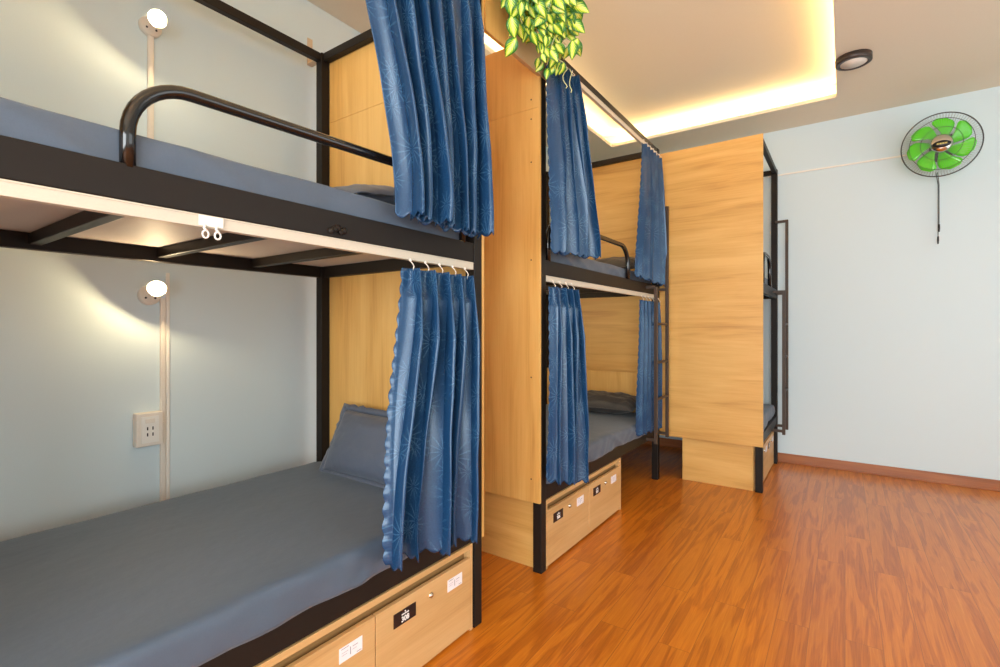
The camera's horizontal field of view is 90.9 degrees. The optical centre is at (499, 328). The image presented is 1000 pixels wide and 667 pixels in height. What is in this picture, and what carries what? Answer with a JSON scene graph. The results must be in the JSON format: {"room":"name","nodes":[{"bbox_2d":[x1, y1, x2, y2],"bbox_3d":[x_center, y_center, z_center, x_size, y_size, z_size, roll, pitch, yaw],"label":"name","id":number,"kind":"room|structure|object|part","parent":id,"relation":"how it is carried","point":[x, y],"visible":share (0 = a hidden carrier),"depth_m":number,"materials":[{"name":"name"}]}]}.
{"room":"dormitory","nodes":[
{"label":"dormitory","id":0,"kind":"room"},
{"bbox_2d":[0,0,550,541],"bbox_3d":[-1.257,-0.450,2.651,0.100,3.400,7.900,0,0,35],"label":"wall","id":1,"kind":"structure","parent":0,"point":[80,351],"depth_m":2.15,"materials":[{"name":"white paint"}]},
{"bbox_2d":[133,410,164,447],"bbox_3d":[-1.520,0.436,2.147,0.047,0.144,0.123,0,0,35],"label":"wall socket","id":2,"kind":"object","parent":1,"relation":"attached to","point":[147,426],"visible":1,"depth_m":2.12,"materials":[{"name":"beige plastic"}]},
{"bbox_2d":[146,418,154,423],"bbox_3d":[-1.508,0.399,2.125,0.002,0.018,0.036,0,0,35],"label":"switch","id":3,"kind":"object","parent":2,"relation":"attached to","point":[148,420],"depth_m":2.12,"materials":[{"name":"beige plastic"}]},
{"bbox_2d":[147,35,153,138],"bbox_3d":[-1.531,-0.833,2.158,0.016,0.925,0.022,0,0,35],"label":"cable trunking","id":4,"kind":"object","parent":1,"relation":"attached to","point":[150,40],"visible":0.52,"depth_m":2.15,"materials":[{"name":"beige plastic"}]},
{"bbox_2d":[137,280,166,304],"bbox_3d":[-1.485,-0.153,2.118,0.137,0.103,0.088,0,0,35],"label":"wall lamp","id":5,"kind":"object","parent":1,"relation":"attached to","point":[150,294],"visible":1,"depth_m":2.12,"materials":[{"name":"beige plastic"}]},
{"bbox_2d":[138,9,166,38],"bbox_3d":[-1.485,-1.320,2.122,0.132,0.086,0.090,0,0,35],"label":"wall lamp","id":6,"kind":"object","parent":1,"relation":"attached to","point":[152,24],"visible":1,"depth_m":2.12,"materials":[{"name":"beige plastic"}]},
{"bbox_2d":[160,298,165,500],"bbox_3d":[-1.504,0.512,2.196,0.016,1.295,0.020,0,0,35],"label":"cable trunking","id":7,"kind":"object","parent":1,"relation":"attached to","point":[162,300],"visible":0.52,"depth_m":2.19,"materials":[{"name":"beige plastic"}]},
{"bbox_2d":[166,273,169,499],"bbox_3d":[-1.494,0.455,2.215,0.010,1.410,0.014,0,0,35],"label":"cable trunking","id":8,"kind":"object","parent":1,"relation":"attached to","point":[167,274],"visible":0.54,"depth_m":2.21,"materials":[{"name":"white plastic"}]},
{"bbox_2d":[307,37,315,66],"bbox_3d":[-1.033,-1.573,2.770,0.130,0.155,0.032,0,0,35],"label":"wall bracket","id":9,"kind":"object","parent":1,"relation":"attached to","point":[311,63],"visible":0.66,"depth_m":2.80,"materials":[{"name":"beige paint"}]},
{"bbox_2d":[307,0,999,161],"bbox_3d":[0.914,-1.964,1.130,5.400,0.203,7.900,0,0,35],"label":"ceiling","id":10,"kind":"structure","parent":0,"point":[686,74],"depth_m":3.61,"materials":[{"name":"paint"}]},
{"bbox_2d":[835,49,872,70],"bbox_3d":[2.429,-1.841,3.384,0.210,0.042,0.210,0,0,35],"label":"ceiling lamp","id":11,"kind":"object","parent":10,"relation":"attached to","point":[855,59],"visible":1,"depth_m":3.35,"materials":[{"name":"metal"}]},
{"bbox_2d":[840,57,867,68],"bbox_3d":[2.429,-1.825,3.384,0.157,0.007,0.157,0,0,35],"label":"diffuser","id":12,"kind":"object","parent":11,"relation":"attached to","point":[845,62],"depth_m":3.37,"materials":[{"name":"white plastic"}]},
{"bbox_2d":[422,444,999,666],"bbox_3d":[0.914,1.280,1.130,5.400,0.060,7.900,0,0,35],"label":"floor","id":13,"kind":"structure","parent":0,"point":[820,567],"depth_m":2.40,"materials":[{"name":"orange laminate"}]},
{"bbox_2d":[0,0,483,666],"bbox_3d":[-1.081,-0.119,1.605,1.100,2.738,1.982,0,0,35],"label":"bunk bed","id":14,"kind":"object","parent":13,"relation":"on","point":[53,199],"visible":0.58,"depth_m":1.77,"materials":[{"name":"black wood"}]},
{"bbox_3d":[-1.513,-0.316,1.909,0.035,0.080,1.850,0,0,35],"label":"deck rail","id":15,"kind":"part","parent":14,"relation":"part of","materials":[{"name":"black metal"}]},
{"bbox_2d":[0,461,407,666],"bbox_3d":[-1.055,0.751,1.581,1.051,0.120,1.820,0,0,35],"label":"mattress","id":16,"kind":"object","parent":14,"relation":"on","point":[188,580],"visible":0.83,"depth_m":1.43,"materials":[{"name":"grey fabric"}]},
{"bbox_2d":[319,403,387,487],"bbox_3d":[-0.597,0.549,2.285,0.625,0.334,0.193,0,0,35],"label":"pillow","id":17,"kind":"object","parent":16,"relation":"on","point":[356,451],"visible":0.62,"depth_m":2.26,"materials":[{"name":"grey fabric"}]},
{"bbox_2d":[199,214,210,238],"bbox_3d":[-0.709,-0.244,1.185,0.007,0.056,0.028,0,0,35],"label":"hook","id":18,"kind":"object","parent":14,"relation":"attached to","point":[204,221],"visible":1,"depth_m":1.18,"materials":[{"name":"white plastic"}]},
{"bbox_2d":[211,217,222,239],"bbox_3d":[-0.693,-0.244,1.208,0.007,0.056,0.028,0,0,35],"label":"hook","id":19,"kind":"object","parent":14,"relation":"attached to","point":[216,222],"visible":1,"depth_m":1.21,"materials":[{"name":"white plastic"}]},
{"bbox_2d":[0,97,458,239],"bbox_3d":[-1.065,-0.391,1.588,1.028,0.104,1.820,0,0,35],"label":"mattress","id":20,"kind":"object","parent":14,"relation":"on","point":[18,120],"visible":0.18,"depth_m":1.17,"materials":[{"name":"grey fabric"}]},
{"bbox_2d":[333,184,394,204],"bbox_3d":[-0.659,-0.560,2.197,0.603,0.142,0.416,0,0,35],"label":"pillow","id":21,"kind":"object","parent":20,"relation":"on","point":[384,193],"visible":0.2,"depth_m":1.99,"materials":[{"name":"grey fabric"}]},
{"bbox_3d":[-0.654,-0.316,1.307,0.035,0.080,1.850,0,0,35],"label":"deck rail","id":22,"kind":"part","parent":14,"relation":"part of","materials":[{"name":"metal"}]},
{"bbox_3d":[-1.513,-1.466,1.909,0.035,0.043,1.850,0,0,35],"label":"rail","id":23,"kind":"part","parent":14,"relation":"part of","materials":[{"name":"black metal"}]},
{"bbox_3d":[-0.484,-0.475,1.544,0.030,0.250,1.177,0,0,35],"label":"guard rail","id":24,"kind":"part","parent":14,"relation":"part of","materials":[{"name":"black metal"}]},
{"bbox_3d":[-0.965,-0.119,2.685,0.050,2.738,0.050,0,0,35],"label":"post","id":25,"kind":"part","parent":14,"relation":"part of","materials":[{"name":"black metal"}]},
{"bbox_3d":[-0.654,0.847,1.307,0.035,0.078,1.850,0,0,35],"label":"deck rail","id":26,"kind":"part","parent":14,"relation":"part of","materials":[{"name":"black metal"}]},
{"bbox_3d":[-0.537,-1.466,2.389,0.992,0.043,0.035,0,0,35],"label":"rail","id":27,"kind":"part","parent":14,"relation":"part of","materials":[{"name":"black metal"}]},
{"bbox_3d":[-0.537,-0.316,2.389,0.992,0.080,0.035,0,0,35],"label":"deck rail","id":28,"kind":"part","parent":14,"relation":"part of","materials":[{"name":"metal"}]},
{"bbox_3d":[-0.520,-0.299,2.413,1.092,2.374,0.016,0,0,35],"label":"panel","id":29,"kind":"part","parent":14,"relation":"part of","materials":[{"name":"brown wood"}]},
{"bbox_2d":[365,0,493,239],"bbox_3d":[-0.234,-0.899,1.699,0.135,1.084,0.646,0,0,35],"label":"curtain","id":30,"kind":"object","parent":14,"relation":"hanging from","point":[430,54],"visible":1,"depth_m":1.70,"materials":[{"name":"blue fabric"}]},
{"bbox_2d":[382,258,479,571],"bbox_3d":[-0.219,0.288,1.737,0.134,1.058,0.511,0,0,35],"label":"curtain","id":31,"kind":"object","parent":14,"relation":"hanging from","point":[431,477],"visible":1,"depth_m":1.72,"materials":[{"name":"blue fabric"}]},
{"bbox_3d":[-0.112,-0.119,2.087,0.050,2.738,0.050,0,0,35],"label":"post","id":32,"kind":"part","parent":14,"relation":"part of","materials":[{"name":"black metal"}]},
{"bbox_2d":[253,543,472,666],"bbox_3d":[-0.650,1.071,1.792,0.608,0.358,1.035,0,0,35],"label":"storage drawers","id":33,"kind":"object","parent":13,"relation":"on","point":[411,622],"visible":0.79,"depth_m":1.73,"materials":[{"name":"brown wood"}]},
{"bbox_3d":[-0.561,1.093,1.423,0.018,0.291,0.498,0,0,35],"label":"drawer","id":34,"kind":"part","parent":33,"relation":"part of","materials":[{"name":"brown wood"}]},
{"bbox_3d":[-0.333,1.007,1.729,0.004,0.048,0.105,0,0,35],"label":"number plate","id":35,"kind":"part","parent":33,"relation":"part of","materials":[{"name":"black plastic"}]},
{"bbox_3d":[-0.273,1.093,1.834,0.018,0.291,0.498,0,0,35],"label":"drawer","id":36,"kind":"part","parent":33,"relation":"part of","materials":[{"name":"brown wood"}]},
{"bbox_2d":[482,457,620,568],"bbox_3d":[0.150,1.071,3.238,0.958,0.358,1.060,0,0,35],"label":"storage drawers","id":37,"kind":"object","parent":13,"relation":"on","point":[573,512],"visible":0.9,"depth_m":2.73,"materials":[{"name":"brown wood"}]},
{"bbox_3d":[-0.175,1.077,2.829,0.895,0.345,0.018,0,0,35],"label":"panel","id":38,"kind":"part","parent":37,"relation":"part of","materials":[{"name":"brown wood"}]},
{"bbox_3d":[0.315,1.007,2.654,0.004,0.048,0.105,0,0,35],"label":"number plate","id":39,"kind":"part","parent":37,"relation":"part of","materials":[{"name":"black plastic"}]},
{"bbox_3d":[0.386,1.093,2.775,0.018,0.291,0.501,0,0,35],"label":"drawer","id":40,"kind":"part","parent":37,"relation":"part of","materials":[{"name":"brown wood"}]},
{"bbox_3d":[0.604,1.007,3.068,0.004,0.048,0.105,0,0,35],"label":"number plate","id":41,"kind":"part","parent":37,"relation":"part of","materials":[{"name":"black plastic"}]},
{"bbox_3d":[0.676,1.093,3.189,0.018,0.291,0.501,0,0,35],"label":"drawer","id":42,"kind":"part","parent":37,"relation":"part of","materials":[{"name":"brown wood"}]},
{"bbox_2d":[484,49,668,573],"bbox_3d":[0.351,-0.119,3.584,1.174,2.738,1.967,0,0,35],"label":"bunk bed","id":43,"kind":"object","parent":13,"relation":"on","point":[519,270],"visible":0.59,"depth_m":2.60,"materials":[{"name":"brown wood"}]},
{"bbox_3d":[-0.242,-0.299,2.808,1.092,2.374,0.016,0,0,35],"label":"panel","id":44,"kind":"part","parent":43,"relation":"part of","materials":[{"name":"brown wood"}]},
{"bbox_2d":[484,0,546,83],"bbox_3d":[0.089,-1.538,2.350,0.038,0.523,0.572,0,0,35],"label":"board","id":45,"kind":"object","parent":43,"relation":"attached to","point":[495,18],"visible":0.23,"depth_m":2.21,"materials":[{"name":"brown wood"}]},
{"bbox_3d":[0.204,-0.119,2.537,0.050,2.738,0.050,0,0,35],"label":"post","id":46,"kind":"part","parent":43,"relation":"part of","materials":[{"name":"black metal"}]},
{"bbox_2d":[501,0,589,92],"bbox_3d":[0.213,-1.464,2.273,0.308,0.612,0.759,0,0,35],"label":"hanging plant","id":47,"kind":"object","parent":43,"relation":"hanging from","point":[555,21],"visible":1,"depth_m":2.21,"materials":[{"name":"green plant"}]},
{"bbox_3d":[0.440,-0.119,4.691,0.050,2.738,0.050,0,0,35],"label":"post","id":48,"kind":"part","parent":43,"relation":"part of","materials":[{"name":"black metal"}]},
{"bbox_2d":[546,280,588,485],"bbox_3d":[0.372,0.298,2.598,0.111,1.093,0.334,0,0,35],"label":"curtain","id":49,"kind":"object","parent":43,"relation":"hanging from","point":[568,417],"visible":1,"depth_m":2.56,"materials":[{"name":"blue fabric"}]},
{"bbox_2d":[546,58,600,259],"bbox_3d":[0.413,-0.897,2.673,0.112,1.039,0.554,0,0,35],"label":"curtain","id":50,"kind":"object","parent":43,"relation":"hanging from","point":[574,225],"visible":0.92,"depth_m":2.59,"materials":[{"name":"blue fabric"}]},
{"bbox_3d":[0.587,-0.475,3.072,0.030,0.250,1.196,0,0,35],"label":"guard rail","id":51,"kind":"part","parent":43,"relation":"part of","materials":[{"name":"black metal"}]},
{"bbox_3d":[0.869,-0.316,4.395,0.992,0.080,0.035,0,0,35],"label":"deck rail","id":52,"kind":"part","parent":43,"relation":"part of","materials":[{"name":"metal"}]},
{"bbox_3d":[0.846,0.588,4.362,0.972,0.435,0.015,0,0,35],"label":"headboard","id":53,"kind":"part","parent":43,"relation":"part of","materials":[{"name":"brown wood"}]},
{"bbox_3d":[0.869,-1.466,4.395,0.992,0.043,0.035,0,0,35],"label":"rail","id":54,"kind":"part","parent":43,"relation":"part of","materials":[{"name":"black metal"}]},
{"bbox_2d":[546,404,644,483],"bbox_3d":[0.348,0.754,3.584,1.060,0.116,1.820,0,0,35],"label":"mattress","id":55,"kind":"object","parent":43,"relation":"on","point":[607,431],"visible":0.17,"depth_m":3.45,"materials":[{"name":"grey fabric"}]},
{"bbox_2d":[587,390,635,413],"bbox_3d":[0.847,0.607,4.120,0.668,0.168,0.346,0,0,35],"label":"pillow","id":56,"kind":"object","parent":55,"relation":"on","point":[598,401],"visible":0.58,"depth_m":3.96,"materials":[{"name":"grey fabric"}]},
{"bbox_3d":[0.751,0.847,3.313,0.035,0.078,1.850,0,0,35],"label":"deck rail","id":57,"kind":"part","parent":43,"relation":"part of","materials":[{"name":"black metal"}]},
{"bbox_2d":[551,251,650,283],"bbox_3d":[0.335,-0.395,3.602,0.998,0.100,1.835,0,0,35],"label":"mattress","id":58,"kind":"object","parent":43,"relation":"on","point":[570,259],"visible":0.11,"depth_m":3.10,"materials":[{"name":"grey fabric"}]},
{"bbox_2d":[593,257,634,269],"bbox_3d":[0.882,-0.521,4.083,0.604,0.149,0.356,0,0,35],"label":"pillow","id":59,"kind":"object","parent":58,"relation":"on","point":[616,261],"visible":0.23,"depth_m":3.91,"materials":[{"name":"grey fabric"}]},
{"bbox_3d":[0.751,-0.316,3.313,0.035,0.080,1.850,0,0,35],"label":"deck rail","id":60,"kind":"part","parent":43,"relation":"part of","materials":[{"name":"metal"}]},
{"bbox_3d":[0.751,-1.466,3.313,0.035,0.043,1.850,0,0,35],"label":"rail","id":61,"kind":"part","parent":43,"relation":"part of","materials":[{"name":"black metal"}]},
{"bbox_2d":[635,295,661,436],"bbox_3d":[1.168,0.281,3.804,0.042,1.058,0.591,0,0,35],"label":"curtain","id":62,"kind":"object","parent":43,"relation":"hanging from","point":[644,424],"visible":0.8,"depth_m":3.71,"materials":[{"name":"blue fabric"}]},
{"bbox_2d":[634,139,666,286],"bbox_3d":[1.188,-0.879,3.807,0.064,1.074,0.737,0,0,35],"label":"curtain","id":63,"kind":"object","parent":43,"relation":"hanging from","point":[651,243],"visible":0.98,"depth_m":3.75,"materials":[{"name":"blue fabric"}]},
{"bbox_3d":[1.294,-0.119,4.093,0.050,2.738,0.050,0,0,35],"label":"post","id":64,"kind":"part","parent":43,"relation":"part of","materials":[{"name":"black metal"}]},
{"bbox_2d":[580,133,787,492],"bbox_3d":[1.578,-0.111,4.642,1.898,2.722,1.056,0,0,35],"label":"bunk bed","id":65,"kind":"object","parent":13,"relation":"on","point":[718,289],"visible":0.67,"depth_m":3.99,"materials":[{"name":"brown wood"}]},
{"bbox_3d":[1.981,-0.111,3.764,0.050,2.722,0.050,0,0,35],"label":"post","id":66,"kind":"part","parent":65,"relation":"part of","materials":[{"name":"black metal"}]},
{"bbox_3d":[1.831,-1.450,5.082,1.708,0.043,0.035,0,0,35],"label":"rail","id":67,"kind":"part","parent":65,"relation":"part of","materials":[{"name":"black metal"}]},
{"bbox_3d":[2.221,-0.488,4.109,0.030,0.276,0.471,0,0,35],"label":"guard rail","id":68,"kind":"part","parent":65,"relation":"part of","materials":[{"name":"black metal"}]},
{"bbox_2d":[763,404,774,431],"bbox_3d":[1.561,0.752,4.664,1.760,0.117,0.930,0,0,35],"label":"mattress","id":69,"kind":"object","parent":65,"relation":"on","point":[768,409],"visible":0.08,"depth_m":4.27,"materials":[{"name":"grey fabric"}]},
{"bbox_3d":[2.268,-0.316,4.168,0.035,0.080,0.940,0,0,35],"label":"deck rail","id":70,"kind":"part","parent":65,"relation":"part of","materials":[{"name":"black metal"}]},
{"bbox_3d":[2.268,-1.450,4.168,0.035,0.043,0.940,0,0,35],"label":"rail","id":71,"kind":"part","parent":65,"relation":"part of","materials":[{"name":"black metal"}]},
{"bbox_3d":[2.268,0.847,4.168,0.035,0.078,0.940,0,0,35],"label":"deck rail","id":72,"kind":"part","parent":65,"relation":"part of","materials":[{"name":"black metal"}]},
{"bbox_3d":[2.549,-0.111,4.575,0.050,2.722,0.050,0,0,35],"label":"post","id":73,"kind":"part","parent":65,"relation":"part of","materials":[{"name":"black metal"}]},
{"bbox_2d":[682,432,773,490],"bbox_3d":[2.026,1.075,4.316,0.577,0.350,0.965,0,0,35],"label":"base cabinet","id":74,"kind":"object","parent":13,"relation":"on","point":[710,462],"visible":0.6,"depth_m":3.94,"materials":[{"name":"brown wood"}]},
{"bbox_3d":[2.128,1.093,3.992,0.018,0.291,0.445,0,0,35],"label":"drawer","id":75,"kind":"part","parent":74,"relation":"part of","materials":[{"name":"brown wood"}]},
{"bbox_3d":[2.385,1.093,4.360,0.018,0.291,0.445,0,0,35],"label":"drawer","id":76,"kind":"part","parent":74,"relation":"part of","materials":[{"name":"brown wood"}]},
{"bbox_2d":[659,86,999,479],"bbox_3d":[3.151,-0.450,4.324,5.200,3.400,0.100,0,0,35],"label":"wall","id":77,"kind":"structure","parent":0,"point":[894,331],"depth_m":4.16,"materials":[{"name":"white paint"}]},
{"bbox_2d":[644,437,999,491],"bbox_3d":[3.117,1.208,4.275,5.200,0.085,0.020,0,0,35],"label":"baseboard","id":78,"kind":"structure","parent":77,"relation":"attached to","point":[911,474],"depth_m":4.17,"materials":[{"name":"brown wood"}]},
{"bbox_2d":[768,154,906,177],"bbox_3d":[3.005,-1.440,4.359,1.120,0.014,0.012,0,0,35],"label":"cable trunking","id":79,"kind":"object","parent":77,"relation":"attached to","point":[906,154],"visible":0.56,"depth_m":4.34,"materials":[{"name":"white plastic"}]},
{"bbox_2d":[900,111,983,243],"bbox_3d":[3.413,-1.170,3.833,0.397,0.987,0.340,0,0,2],"label":"wall fan","id":80,"kind":"object","parent":77,"relation":"attached to","point":[941,148],"visible":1,"depth_m":3.79,"materials":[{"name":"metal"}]},
{"bbox_3d":[3.317,-1.400,3.888,0.162,0.142,0.036,0,0,36],"label":"blade","id":81,"kind":"part","parent":80,"relation":"part of","materials":[{"name":"green plastic"}]},
{"bbox_3d":[3.336,-1.519,3.868,0.167,0.133,0.036,0,0,35],"label":"blade","id":82,"kind":"part","parent":80,"relation":"part of","materials":[{"name":"green plastic"}]},
{"bbox_3d":[3.364,-1.316,3.878,0.031,0.176,0.120,0,0,-34],"label":"blade","id":83,"kind":"part","parent":80,"relation":"part of","materials":[{"name":"green plastic"}]},
{"bbox_2d":[932,140,950,147],"bbox_3d":[3.364,-1.407,3.750,0.108,0.059,0.021,0,0,37],"label":"print","id":84,"kind":"object","parent":80,"relation":"attached to","point":[935,143],"depth_m":3.75,"materials":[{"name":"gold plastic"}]},
{"bbox_3d":[3.419,-1.542,3.805,0.139,0.165,0.033,0,0,21],"label":"blade","id":85,"kind":"part","parent":80,"relation":"part of","materials":[{"name":"green plastic"}]},
{"bbox_3d":[3.465,-1.305,3.792,0.143,0.150,0.047,0,0,35],"label":"blade","id":86,"kind":"part","parent":80,"relation":"part of","materials":[{"name":"green plastic"}]},
{"bbox_3d":[3.510,-1.374,3.750,0.173,0.124,0.044,0,0,35],"label":"blade","id":87,"kind":"part","parent":80,"relation":"part of","materials":[{"name":"green plastic"}]},
{"bbox_3d":[3.497,-1.500,3.746,0.139,0.149,0.045,0,0,41],"label":"blade","id":88,"kind":"part","parent":80,"relation":"part of","materials":[{"name":"green plastic"}]}
]}

